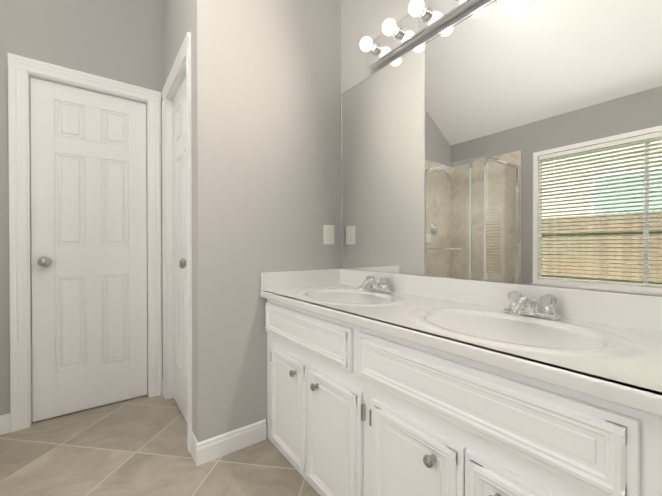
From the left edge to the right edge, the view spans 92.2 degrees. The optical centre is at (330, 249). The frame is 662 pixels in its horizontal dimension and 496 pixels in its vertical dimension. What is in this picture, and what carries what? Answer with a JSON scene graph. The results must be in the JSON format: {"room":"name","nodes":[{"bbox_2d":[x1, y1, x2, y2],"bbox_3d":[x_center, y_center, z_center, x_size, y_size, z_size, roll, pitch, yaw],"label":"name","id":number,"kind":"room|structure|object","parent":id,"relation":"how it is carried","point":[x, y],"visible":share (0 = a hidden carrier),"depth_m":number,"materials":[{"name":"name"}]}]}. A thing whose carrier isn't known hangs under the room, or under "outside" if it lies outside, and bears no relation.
{"room":"bathroom","nodes":[
{"label":"bathroom","id":0,"kind":"room"},
{"bbox_2d":[0,0,163,414],"bbox_3d":[-1.915,-0.755,1.833,1.929,3.600,0.120,0,1,-37],"label":"wall","id":1,"kind":"structure","parent":0,"point":[120,40],"depth_m":1.98,"materials":[{"name":"grey paint"}]},
{"bbox_2d":[30,77,146,421],"bbox_3d":[-1.558,0.004,2.094,0.601,2.063,0.165,0,1,-37],"label":"door","id":2,"kind":"structure","parent":1,"relation":"in","point":[89,242],"depth_m":2.06,"materials":[{"name":"white wood"}]},
{"bbox_2d":[7,32,191,451],"bbox_3d":[-1.266,-0.034,1.815,0.912,2.159,0.929,0,1,-37],"label":"door frame","id":3,"kind":"structure","parent":1,"relation":"attached to","point":[22,70],"depth_m":1.88,"materials":[{"name":"white wood"}]},
{"bbox_2d":[0,394,319,495],"bbox_3d":[-0.700,1.092,0.849,3.292,0.080,5.531,0,1,-37],"label":"floor","id":4,"kind":"structure","parent":0,"point":[136,446],"depth_m":1.57,"materials":[{"name":"tile"}]},
{"bbox_2d":[261,296,661,495],"bbox_3d":[0.415,0.660,1.124,0.566,0.781,1.948,0,1,-37],"label":"bathroom vanity","id":5,"kind":"object","parent":4,"relation":"on","point":[413,385],"depth_m":0.88,"materials":[{"name":"white painted wood"},{"name":"brushed nickel"}]},
{"bbox_2d":[264,284,661,407],"bbox_3d":[0.429,0.256,1.125,0.540,0.027,1.958,0,1,-37],"label":"countertop","id":6,"kind":"structure","parent":5,"relation":"on","point":[618,361],"depth_m":0.87,"materials":[{"name":"white stone"}]},
{"bbox_2d":[359,275,390,292],"bbox_3d":[0.203,0.182,1.656,0.155,0.079,0.164,0,1,-37],"label":"faucet","id":7,"kind":"object","parent":6,"relation":"on","point":[371,283],"visible":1,"depth_m":1.64,"materials":[{"name":"silver metal"}]},
{"bbox_2d":[340,268,661,335],"bbox_3d":[0.638,0.180,1.280,0.020,0.102,1.958,0,1,-37],"label":"backsplash","id":8,"kind":"structure","parent":6,"relation":"on","point":[638,312],"depth_m":1.12,"materials":[{"name":"white stone"}]},
{"bbox_2d":[504,290,560,319],"bbox_3d":[0.644,0.186,1.062,0.155,0.079,0.164,0,1,-37],"label":"faucet","id":9,"kind":"object","parent":6,"relation":"on","point":[523,305],"visible":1,"depth_m":1.05,"materials":[{"name":"silver metal"}]},
{"bbox_2d":[163,0,193,432],"bbox_3d":[-0.903,-0.756,1.987,0.120,3.600,0.841,0,1,-37],"label":"wall","id":10,"kind":"structure","parent":0,"point":[177,21],"depth_m":1.85,"materials":[{"name":"grey paint"}]},
{"bbox_2d":[172,77,186,421],"bbox_3d":[-0.908,0.004,1.987,0.165,2.063,0.604,0,1,-37],"label":"door","id":11,"kind":"structure","parent":10,"relation":"in","point":[179,250],"depth_m":2.05,"materials":[{"name":"white wood"}]},
{"bbox_2d":[192,0,340,441],"bbox_3d":[-0.319,-0.755,1.840,0.883,3.600,0.090,0,1,-37],"label":"wall","id":12,"kind":"structure","parent":0,"point":[266,135],"depth_m":1.71,"materials":[{"name":"grey paint"}]},
{"bbox_2d":[193,419,265,465],"bbox_3d":[-0.507,0.994,1.651,0.365,0.105,0.012,0,1,-37],"label":"baseboard","id":13,"kind":"structure","parent":12,"relation":"attached to","point":[208,450],"depth_m":1.63,"materials":[{"name":"white wood"}]},
{"bbox_2d":[261,268,339,291],"bbox_3d":[-0.155,0.176,1.898,0.556,0.102,0.020,0,1,-37],"label":"backsplash","id":14,"kind":"structure","parent":12,"relation":"attached to","point":[320,278],"depth_m":1.86,"materials":[{"name":"white stone"}]},
{"bbox_2d":[323,225,333,243],"bbox_3d":[-0.013,-0.092,2.010,0.085,0.122,0.007,0,1,-37],"label":"switch plate","id":15,"kind":"object","parent":12,"relation":"attached to","point":[328,234],"visible":1,"depth_m":2.00,"materials":[{"name":"white plastic"}]},
{"bbox_2d":[341,0,661,295],"bbox_3d":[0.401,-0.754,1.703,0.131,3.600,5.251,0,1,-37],"label":"mirror","id":16,"kind":"object","parent":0,"point":[513,141],"depth_m":1.22,"materials":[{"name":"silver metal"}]},
{"bbox_2d":[360,0,481,69],"bbox_3d":[0.562,-1.086,1.258,0.156,0.130,1.291,0,1,-37],"label":"vanity light bar","id":17,"kind":"object","parent":16,"relation":"attached to","point":[421,21],"visible":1,"depth_m":1.54,"materials":[{"name":"silver metal"}]}
]}

